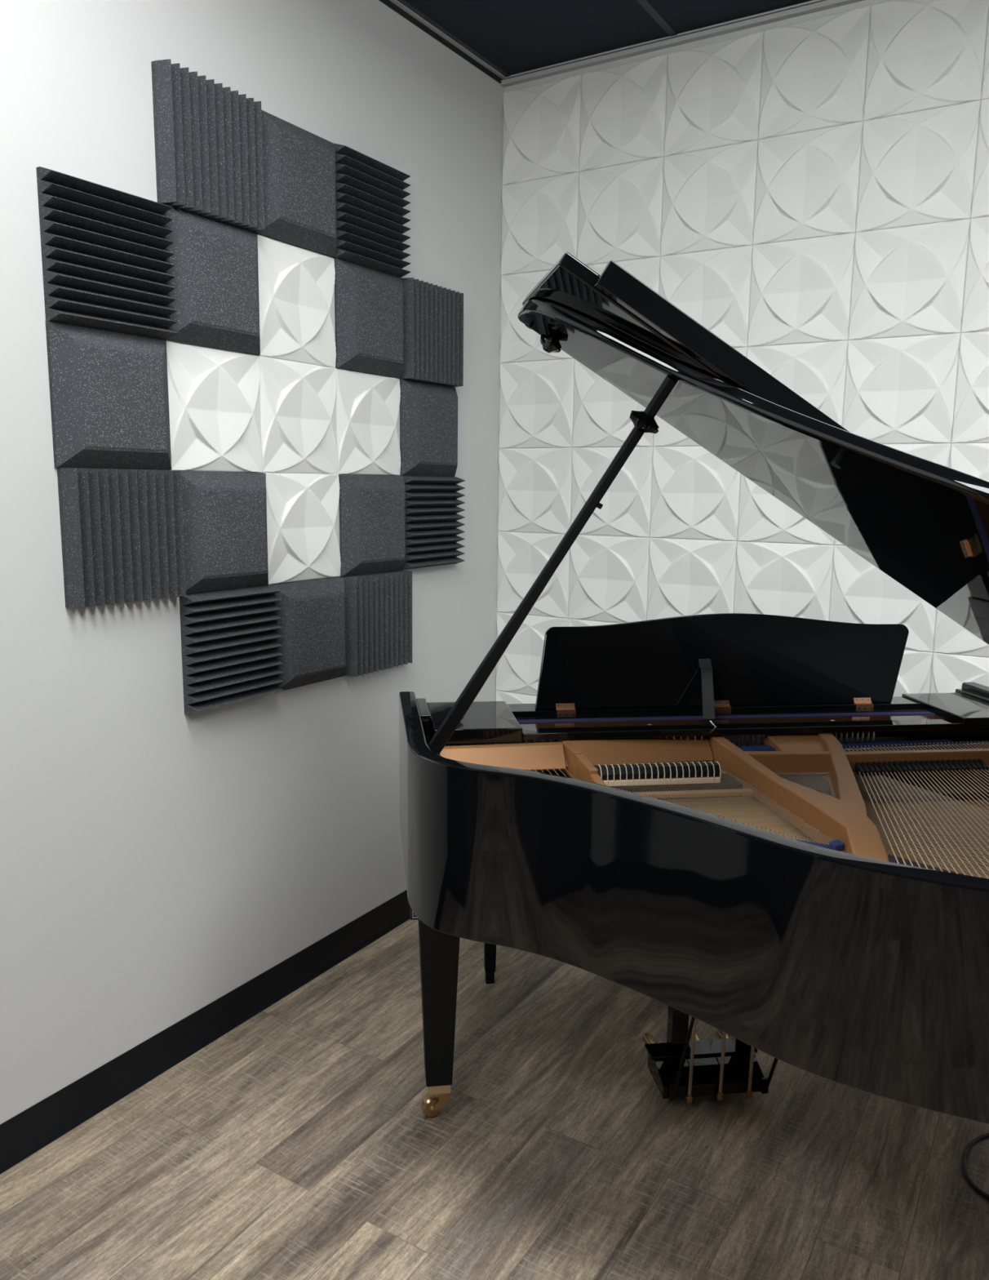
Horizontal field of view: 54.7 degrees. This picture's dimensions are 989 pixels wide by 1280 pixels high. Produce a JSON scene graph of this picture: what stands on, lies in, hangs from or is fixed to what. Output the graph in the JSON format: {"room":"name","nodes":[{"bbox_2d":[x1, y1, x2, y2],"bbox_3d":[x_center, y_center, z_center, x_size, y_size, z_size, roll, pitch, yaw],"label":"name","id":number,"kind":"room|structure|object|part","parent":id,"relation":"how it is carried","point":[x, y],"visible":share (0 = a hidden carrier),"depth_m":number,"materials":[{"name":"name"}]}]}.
{"room":"studio","nodes":[
{"label":"studio","id":0,"kind":"room"},
{"bbox_2d":[0,0,503,1124],"bbox_3d":[-1.428,-0.192,1.362,0.100,2.888,5.312,6,11,31],"label":"wall","id":1,"kind":"structure","parent":0,"point":[157,860],"depth_m":2.35,"materials":[{"name":"grey paint"}]},
{"bbox_2d":[35,166,177,339],"bbox_3d":[-0.832,-0.829,2.076,0.050,0.300,0.300,6,11,31],"label":"tile","id":2,"kind":"structure","parent":1,"relation":"attached to","point":[104,255],"depth_m":2.05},
{"bbox_2d":[45,320,171,470],"bbox_3d":[-0.836,-0.533,2.124,0.050,0.300,0.300,6,11,31],"label":"tile","id":3,"kind":"structure","parent":1,"relation":"attached to","point":[109,398],"depth_m":2.08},
{"bbox_2d":[57,467,186,608],"bbox_3d":[-0.837,-0.237,2.177,0.050,0.300,0.300,6,11,31],"label":"tile","id":4,"kind":"structure","parent":1,"relation":"attached to","point":[122,531],"depth_m":2.14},
{"bbox_2d":[0,889,410,1174],"bbox_3d":[-1.398,1.186,1.556,0.010,0.107,5.312,6,11,31],"label":"baseboard","id":5,"kind":"structure","parent":1,"relation":"attached to","point":[22,1135],"depth_m":2.48,"materials":[{"name":"black rubber"}]},
{"bbox_2d":[151,58,264,232],"bbox_3d":[-0.671,-1.166,2.279,0.050,0.300,0.300,6,11,31],"label":"tile","id":6,"kind":"structure","parent":1,"relation":"attached to","point":[208,135],"depth_m":2.25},
{"bbox_2d":[161,203,260,355],"bbox_3d":[-0.674,-0.870,2.328,0.050,0.300,0.300,6,11,31],"label":"tile","id":7,"kind":"structure","parent":1,"relation":"attached to","point":[215,270],"depth_m":2.29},
{"bbox_2d":[166,341,262,472],"bbox_3d":[-0.690,-0.572,2.386,0.019,0.301,0.301,6,11,31],"label":"tile","id":8,"kind":"structure","parent":1,"relation":"attached to","point":[214,395],"depth_m":2.37,"materials":[{"name":"white tile"}]},
{"bbox_2d":[181,471,268,594],"bbox_3d":[-0.677,-0.275,2.431,0.050,0.300,0.300,6,11,31],"label":"tile","id":9,"kind":"structure","parent":1,"relation":"attached to","point":[225,536],"depth_m":2.39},
{"bbox_2d":[179,585,284,714],"bbox_3d":[-0.677,0.020,2.485,0.050,0.300,0.300,6,11,31],"label":"tile","id":10,"kind":"structure","parent":1,"relation":"attached to","point":[228,645],"depth_m":2.46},
{"bbox_2d":[256,109,336,257],"bbox_3d":[-0.512,-1.205,2.532,0.050,0.300,0.300,6,11,31],"label":"tile","id":11,"kind":"structure","parent":1,"relation":"attached to","point":[299,164],"depth_m":2.50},
{"bbox_2d":[257,234,336,368],"bbox_3d":[-0.528,-0.908,2.589,0.019,0.302,0.302,6,11,31],"label":"tile","id":12,"kind":"structure","parent":1,"relation":"attached to","point":[296,285],"depth_m":2.58,"materials":[{"name":"white tile"}]},
{"bbox_2d":[258,355,337,474],"bbox_3d":[-0.532,-0.612,2.637,0.019,0.300,0.300,6,11,31],"label":"tile","id":13,"kind":"structure","parent":1,"relation":"attached to","point":[298,400],"depth_m":2.62,"materials":[{"name":"white tile"}]},
{"bbox_2d":[262,472,341,584],"bbox_3d":[-0.532,-0.317,2.691,0.019,0.302,0.302,6,11,31],"label":"tile","id":14,"kind":"structure","parent":1,"relation":"attached to","point":[303,509],"depth_m":2.68,"materials":[{"name":"white tile"}]},
{"bbox_2d":[268,577,346,690],"bbox_3d":[-0.518,-0.019,2.738,0.050,0.300,0.300,6,11,31],"label":"tile","id":15,"kind":"structure","parent":1,"relation":"attached to","point":[313,612],"depth_m":2.70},
{"bbox_2d":[335,368,400,475],"bbox_3d":[-0.373,-0.652,2.890,0.019,0.302,0.302,6,11,31],"label":"tile","id":16,"kind":"structure","parent":1,"relation":"attached to","point":[368,405],"depth_m":2.87,"materials":[{"name":"white tile"}]},
{"bbox_2d":[334,257,403,378],"bbox_3d":[-0.356,-0.947,2.834,0.050,0.300,0.300,6,11,31],"label":"tile","id":17,"kind":"structure","parent":1,"relation":"attached to","point":[369,302],"depth_m":2.78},
{"bbox_2d":[338,474,405,576],"bbox_3d":[-0.360,-0.355,2.935,0.050,0.300,0.300,6,11,31],"label":"tile","id":18,"kind":"structure","parent":1,"relation":"attached to","point":[372,508],"depth_m":2.88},
{"bbox_2d":[333,143,411,277],"bbox_3d":[-0.354,-1.243,2.784,0.050,0.300,0.300,6,11,31],"label":"tile","id":19,"kind":"structure","parent":1,"relation":"attached to","point":[371,193],"depth_m":2.76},
{"bbox_2d":[343,570,412,676],"bbox_3d":[-0.360,-0.057,2.989,0.050,0.300,0.300,6,11,31],"label":"tile","id":20,"kind":"structure","parent":1,"relation":"attached to","point":[379,606],"depth_m":2.95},
{"bbox_2d":[399,378,457,476],"bbox_3d":[-0.202,-0.689,3.134,0.050,0.300,0.300,6,11,31],"label":"tile","id":21,"kind":"structure","parent":1,"relation":"attached to","point":[428,412],"depth_m":3.08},
{"bbox_2d":[400,277,463,386],"bbox_3d":[-0.198,-0.986,3.086,0.050,0.300,0.300,6,11,31],"label":"tile","id":22,"kind":"structure","parent":1,"relation":"attached to","point":[433,314],"depth_m":3.06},
{"bbox_2d":[403,475,465,569],"bbox_3d":[-0.202,-0.394,3.187,0.050,0.300,0.300,6,11,31],"label":"tile","id":23,"kind":"structure","parent":1,"relation":"attached to","point":[432,509],"depth_m":3.17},
{"bbox_2d":[379,0,506,83],"bbox_3d":[-1.367,-1.602,1.106,0.003,0.022,5.312,6,11,31],"label":"trim","id":24,"kind":"structure","parent":1,"relation":"attached to","point":[387,2],"depth_m":3.01,"materials":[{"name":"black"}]},
{"bbox_2d":[397,0,677,77],"bbox_3d":[0.460,-1.409,-0.013,4.306,0.004,5.312,6,11,31],"label":"grid","id":25,"kind":"object","parent":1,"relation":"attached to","point":[646,4],"depth_m":2.93,"materials":[{"name":"grey metal"}]},
{"bbox_2d":[0,919,988,1279],"bbox_3d":[0.423,1.466,0.455,4.300,0.050,5.312,6,11,31],"label":"floor","id":26,"kind":"structure","parent":0,"point":[299,1143],"depth_m":2.12,"materials":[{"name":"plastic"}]},
{"bbox_2d":[484,942,496,983],"bbox_3d":[0.271,0.768,3.062,0.670,0.490,0.376,-1,9,-8],"label":"piano bench","id":27,"kind":"object","parent":26,"relation":"on","point":[490,950],"visible":0.05,"depth_m":2.88,"materials":[{"name":"black wood"}]},
{"bbox_2d":[399,252,988,1124],"bbox_3d":[0.633,0.282,1.840,1.580,1.848,1.472,-1,9,-8],"label":"grand piano","id":28,"kind":"object","parent":26,"relation":"on","point":[737,824],"visible":1,"depth_m":1.71,"materials":[{"name":"black paint"}]},
{"bbox_3d":[-0.131,0.835,2.243,0.094,0.426,0.092,-1,9,-8],"label":"leg","id":29,"kind":"part","parent":28,"relation":"part of","materials":[{"name":"black wood"}]},
{"bbox_3d":[0.106,-0.556,1.792,0.047,0.034,0.044,-5,11,-30],"label":"lid knob","id":30,"kind":"part","parent":28,"relation":"part of","materials":[{"name":"black paint"}]},
{"bbox_3d":[0.462,0.784,2.365,0.042,0.493,0.040,-1,9,-8],"label":"lyre post","id":31,"kind":"part","parent":28,"relation":"part of","materials":[{"name":"black paint"}]},
{"bbox_3d":[0.478,0.822,2.256,0.021,0.554,0.008,-4,10,-26],"label":"pedal rod","id":32,"kind":"part","parent":28,"relation":"part of","materials":[{"name":"gold metal"}]},
{"bbox_3d":[0.370,0.312,1.933,0.317,0.008,0.020,-1,9,-8],"label":"felt rail","id":33,"kind":"part","parent":28,"relation":"part of","materials":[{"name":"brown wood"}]},
{"bbox_2d":[506,696,921,715],"bbox_3d":[0.556,0.168,2.398,1.055,0.017,0.083,-1,9,-8],"label":"shelf","id":34,"kind":"object","parent":28,"relation":"attached to","point":[853,703],"depth_m":2.36,"materials":[{"name":"black paint"}]},
{"bbox_3d":[0.554,0.821,2.266,0.021,0.554,0.008,-4,10,-26],"label":"pedal rod","id":35,"kind":"part","parent":28,"relation":"part of","materials":[{"name":"gold metal"}]},
{"bbox_3d":[0.582,0.206,2.209,1.055,0.016,0.047,-1,9,-8],"label":"cross rail","id":36,"kind":"part","parent":28,"relation":"part of","materials":[{"name":"black paint"}]},
{"bbox_3d":[0.643,0.782,2.390,0.042,0.493,0.040,-1,9,-8],"label":"lyre post","id":37,"kind":"part","parent":28,"relation":"part of","materials":[{"name":"black paint"}]},
{"bbox_3d":[0.628,0.820,2.276,0.021,0.554,0.008,-4,10,-26],"label":"pedal rod","id":38,"kind":"part","parent":28,"relation":"part of","materials":[{"name":"gold metal"}]},
{"bbox_3d":[0.772,-0.144,1.520,1.355,0.855,0.945,-1,9,-8],"label":"lid","id":39,"kind":"part","parent":28,"relation":"part of","materials":[{"name":"black paint"}]},
{"bbox_2d":[962,1133,988,1199],"bbox_3d":[1.291,1.197,1.992,0.574,0.009,0.329,6,11,31],"label":"cable","id":40,"kind":"object","parent":26,"relation":"on","point":[981,1137],"visible":1,"depth_m":2.13,"materials":[{"name":"black plastic"}]},
{"bbox_2d":[404,0,813,75],"bbox_3d":[0.457,-1.434,-0.016,4.500,0.050,5.510,6,11,31],"label":"ceiling","id":41,"kind":"structure","parent":0,"point":[516,36],"depth_m":2.91,"materials":[{"name":"black tile"}]},
{"bbox_2d":[497,0,988,691],"bbox_3d":[1.868,-0.335,2.490,4.500,2.888,0.098,6,11,31],"label":"wall","id":42,"kind":"structure","parent":0,"point":[866,2],"depth_m":2.95,"materials":[{"name":"grey"}]},
{"bbox_2d":[495,690,537,703],"bbox_3d":[0.130,0.360,3.620,0.304,0.304,0.019,6,11,31],"label":"tile","id":43,"kind":"structure","parent":42,"relation":"attached to","point":[508,697],"depth_m":3.63,"materials":[{"name":"white tile"}]},
{"bbox_2d":[496,612,568,696],"bbox_3d":[0.133,0.059,3.571,0.304,0.304,0.019,6,11,31],"label":"tile","id":44,"kind":"structure","parent":42,"relation":"attached to","point":[518,668],"depth_m":3.58,"materials":[{"name":"white tile"}]},
{"bbox_2d":[497,531,570,617],"bbox_3d":[0.137,-0.242,3.523,0.304,0.304,0.019,6,11,31],"label":"tile","id":45,"kind":"structure","parent":42,"relation":"attached to","point":[522,557],"depth_m":3.52,"materials":[{"name":"white tile"}]},
{"bbox_2d":[497,447,573,533],"bbox_3d":[0.141,-0.543,3.474,0.304,0.304,0.019,6,11,31],"label":"tile","id":46,"kind":"structure","parent":42,"relation":"attached to","point":[535,484],"depth_m":3.47,"materials":[{"name":"white tile"}]},
{"bbox_2d":[498,358,574,448],"bbox_3d":[0.144,-0.844,3.425,0.304,0.304,0.019,6,11,31],"label":"tile","id":47,"kind":"structure","parent":42,"relation":"attached to","point":[536,397],"depth_m":3.42,"materials":[{"name":"white tile"}]},
{"bbox_2d":[500,270,573,363],"bbox_3d":[0.148,-1.145,3.377,0.304,0.304,0.019,6,11,31],"label":"tile","id":48,"kind":"structure","parent":42,"relation":"attached to","point":[518,342],"depth_m":3.41,"materials":[{"name":"white tile"}]},
{"bbox_2d":[501,172,579,275],"bbox_3d":[0.151,-1.446,3.327,0.304,0.304,0.019,6,11,31],"label":"tile","id":49,"kind":"structure","parent":42,"relation":"attached to","point":[540,216],"depth_m":3.32,"materials":[{"name":"white tile"}]},
{"bbox_2d":[502,74,582,185],"bbox_3d":[0.155,-1.747,3.279,0.304,0.304,0.019,6,11,31],"label":"tile","id":50,"kind":"structure","parent":42,"relation":"attached to","point":[541,123],"depth_m":3.27,"materials":[{"name":"white tile"}]},
{"bbox_2d":[568,618,618,626],"bbox_3d":[0.392,0.088,3.413,0.304,0.304,0.019,6,11,31],"label":"tile","id":51,"kind":"structure","parent":42,"relation":"attached to","point":[571,622],"depth_m":3.43,"materials":[{"name":"white tile"}]},
{"bbox_2d":[568,534,649,623],"bbox_3d":[0.396,-0.213,3.364,0.304,0.304,0.019,6,11,31],"label":"tile","id":52,"kind":"structure","parent":42,"relation":"attached to","point":[609,575],"depth_m":3.36,"materials":[{"name":"white tile"}]},
{"bbox_2d":[570,446,653,537],"bbox_3d":[0.400,-0.514,3.316,0.304,0.304,0.019,6,11,31],"label":"tile","id":53,"kind":"structure","parent":42,"relation":"attached to","point":[626,509],"depth_m":3.30,"materials":[{"name":"white tile"}]},
{"bbox_2d":[572,359,653,447],"bbox_3d":[0.403,-0.816,3.267,0.304,0.304,0.019,6,11,31],"label":"tile","id":54,"kind":"structure","parent":42,"relation":"attached to","point":[602,411],"depth_m":3.29,"materials":[{"name":"white tile"}]},
{"bbox_2d":[577,156,664,265],"bbox_3d":[0.410,-1.418,3.169,0.304,0.304,0.019,6,11,31],"label":"tile","id":55,"kind":"structure","parent":42,"relation":"attached to","point":[620,216],"depth_m":3.16,"materials":[{"name":"white tile"}]},
{"bbox_2d":[586,256,660,293],"bbox_3d":[0.407,-1.117,3.218,0.304,0.304,0.019,6,11,31],"label":"tile","id":56,"kind":"structure","parent":42,"relation":"attached to","point":[647,270],"depth_m":3.15,"materials":[{"name":"white tile"}]},
{"bbox_2d":[579,53,668,171],"bbox_3d":[0.414,-1.719,3.120,0.304,0.304,0.019,6,11,31],"label":"tile","id":57,"kind":"structure","parent":42,"relation":"attached to","point":[623,116],"depth_m":3.11,"materials":[{"name":"white tile"}]},
{"bbox_2d":[500,0,864,87],"bbox_3d":[1.853,-1.734,2.211,4.300,0.014,0.024,6,11,31],"label":"trim","id":58,"kind":"structure","parent":42,"relation":"attached to","point":[828,4],"depth_m":2.98,"materials":[{"name":"grey"}]},
{"bbox_2d":[646,537,737,620],"bbox_3d":[0.655,-0.185,3.206,0.304,0.304,0.019,6,11,31],"label":"tile","id":59,"kind":"structure","parent":42,"relation":"attached to","point":[686,577],"depth_m":3.20,"materials":[{"name":"white tile"}]},
{"bbox_2d":[649,446,741,541],"bbox_3d":[0.658,-0.486,3.157,0.304,0.304,0.019,6,11,31],"label":"tile","id":60,"kind":"structure","parent":42,"relation":"attached to","point":[695,494],"depth_m":3.15,"materials":[{"name":"white tile"}]},
{"bbox_2d":[653,346,747,446],"bbox_3d":[0.662,-0.787,3.108,0.304,0.304,0.019,6,11,31],"label":"tile","id":61,"kind":"structure","parent":42,"relation":"attached to","point":[668,435],"depth_m":3.18,"materials":[{"name":"white tile"}]},
{"bbox_2d":[659,244,752,347],"bbox_3d":[0.666,-1.088,3.059,0.304,0.304,0.019,6,11,31],"label":"tile","id":62,"kind":"structure","parent":42,"relation":"attached to","point":[713,287],"depth_m":3.03,"materials":[{"name":"white tile"}]},
{"bbox_2d":[660,139,758,256],"bbox_3d":[0.669,-1.389,3.011,0.304,0.304,0.019,6,11,31],"label":"tile","id":63,"kind":"structure","parent":42,"relation":"attached to","point":[709,194],"depth_m":3.00,"materials":[{"name":"white tile"}]},
{"bbox_2d":[664,31,764,156],"bbox_3d":[0.673,-1.690,2.962,0.304,0.304,0.019,6,11,31],"label":"tile","id":64,"kind":"structure","parent":42,"relation":"attached to","point":[713,90],"depth_m":2.96,"materials":[{"name":"white tile"}]},
{"bbox_2d":[733,541,834,621],"bbox_3d":[0.914,-0.156,3.048,0.304,0.304,0.019,6,11,31],"label":"tile","id":65,"kind":"structure","parent":42,"relation":"attached to","point":[776,579],"depth_m":3.04,"materials":[{"name":"white tile"}]},
{"bbox_2d":[737,473,835,545],"bbox_3d":[0.917,-0.457,2.998,0.304,0.304,0.019,6,11,31],"label":"tile","id":66,"kind":"structure","parent":42,"relation":"attached to","point":[762,517],"depth_m":3.03,"materials":[{"name":"white tile"}]},
{"bbox_2d":[746,340,848,426],"bbox_3d":[0.921,-0.758,2.950,0.304,0.304,0.019,6,11,31],"label":"tile","id":67,"kind":"structure","parent":42,"relation":"attached to","point":[816,372],"depth_m":2.91,"materials":[{"name":"white tile"}]},
{"bbox_2d":[747,232,855,346],"bbox_3d":[0.925,-1.059,2.901,0.304,0.304,0.019,6,11,31],"label":"tile","id":68,"kind":"structure","parent":42,"relation":"attached to","point":[801,292],"depth_m":2.90,"materials":[{"name":"white tile"}]},
{"bbox_2d":[753,120,863,244],"bbox_3d":[0.928,-1.360,2.852,0.304,0.304,0.019,6,11,31],"label":"tile","id":69,"kind":"structure","parent":42,"relation":"attached to","point":[807,183],"depth_m":2.85,"materials":[{"name":"white tile"}]},
{"bbox_2d":[758,5,871,139],"bbox_3d":[0.932,-1.661,2.803,0.304,0.304,0.019,6,11,31],"label":"tile","id":70,"kind":"structure","parent":42,"relation":"attached to","point":[814,74],"depth_m":2.80,"materials":[{"name":"white tile"}]},
{"bbox_2d":[829,545,937,652],"bbox_3d":[1.173,-0.127,2.889,0.304,0.304,0.019,6,11,31],"label":"tile","id":71,"kind":"structure","parent":42,"relation":"attached to","point":[861,593],"depth_m":2.90,"materials":[{"name":"white tile"}]},
{"bbox_2d":[834,443,951,545],"bbox_3d":[1.177,-0.428,2.841,0.304,0.304,0.019,6,11,31],"label":"tile","id":72,"kind":"structure","parent":42,"relation":"attached to","point":[940,453],"depth_m":2.77,"materials":[{"name":"white tile"}]},
{"bbox_2d":[842,333,960,444],"bbox_3d":[1.180,-0.729,2.791,0.304,0.304,0.019,6,11,31],"label":"tile","id":73,"kind":"structure","parent":42,"relation":"attached to","point":[898,389],"depth_m":2.78,"materials":[{"name":"white tile"}]},
{"bbox_2d":[848,218,970,340],"bbox_3d":[1.184,-1.030,2.743,0.304,0.304,0.019,6,11,31],"label":"tile","id":74,"kind":"structure","parent":42,"relation":"attached to","point":[908,281],"depth_m":2.74,"materials":[{"name":"white tile"}]},
{"bbox_2d":[893,649,933,697],"bbox_3d":[1.169,0.174,2.938,0.304,0.304,0.019,6,11,31],"label":"tile","id":75,"kind":"structure","parent":42,"relation":"attached to","point":[914,677],"depth_m":2.87,"materials":[{"name":"white tile"}]},
{"bbox_2d":[856,100,981,232],"bbox_3d":[1.187,-1.331,2.694,0.304,0.304,0.019,6,11,31],"label":"tile","id":76,"kind":"structure","parent":42,"relation":"attached to","point":[918,167],"depth_m":2.69,"materials":[{"name":"white tile"}]},
{"bbox_2d":[863,0,988,120],"bbox_3d":[1.191,-1.632,2.645,0.304,0.304,0.019,6,11,31],"label":"tile","id":77,"kind":"structure","parent":42,"relation":"attached to","point":[923,55],"depth_m":2.65,"materials":[{"name":"white tile"}]},
{"bbox_2d":[929,652,988,693],"bbox_3d":[1.429,0.203,2.780,0.304,0.304,0.019,6,11,31],"label":"tile","id":78,"kind":"structure","parent":42,"relation":"attached to","point":[949,671],"depth_m":2.81,"materials":[{"name":"white tile"}]},
{"bbox_2d":[933,608,988,657],"bbox_3d":[1.432,-0.098,2.731,0.304,0.304,0.019,6,11,31],"label":"tile","id":79,"kind":"structure","parent":42,"relation":"attached to","point":[950,637],"depth_m":2.80,"materials":[{"name":"white tile"}]},
{"bbox_2d":[949,443,988,481],"bbox_3d":[1.436,-0.399,2.682,0.304,0.304,0.019,6,11,31],"label":"tile","id":80,"kind":"structure","parent":42,"relation":"attached to","point":[971,459],"depth_m":2.72,"materials":[{"name":"white tile"}]},
{"bbox_2d":[951,331,988,443],"bbox_3d":[1.439,-0.700,2.633,0.304,0.304,0.019,6,11,31],"label":"tile","id":81,"kind":"structure","parent":42,"relation":"attached to","point":[971,410],"depth_m":2.69,"materials":[{"name":"white tile"}]},
{"bbox_2d":[961,216,988,333],"bbox_3d":[1.443,-1.001,2.584,0.304,0.304,0.019,6,11,31],"label":"tile","id":82,"kind":"structure","parent":42,"relation":"attached to","point":[975,316],"depth_m":2.65,"materials":[{"name":"white tile"}]},
{"bbox_2d":[971,98,988,218],"bbox_3d":[1.446,-1.302,2.535,0.304,0.304,0.019,6,11,31],"label":"tile","id":83,"kind":"structure","parent":42,"relation":"attached to","point":[980,202],"depth_m":2.61,"materials":[{"name":"white tile"}]},
{"bbox_2d":[981,13,988,99],"bbox_3d":[1.450,-1.603,2.487,0.304,0.304,0.019,6,11,31],"label":"tile","id":84,"kind":"structure","parent":42,"relation":"attached to","point":[985,90],"depth_m":2.58,"materials":[{"name":"white tile"}]}
]}

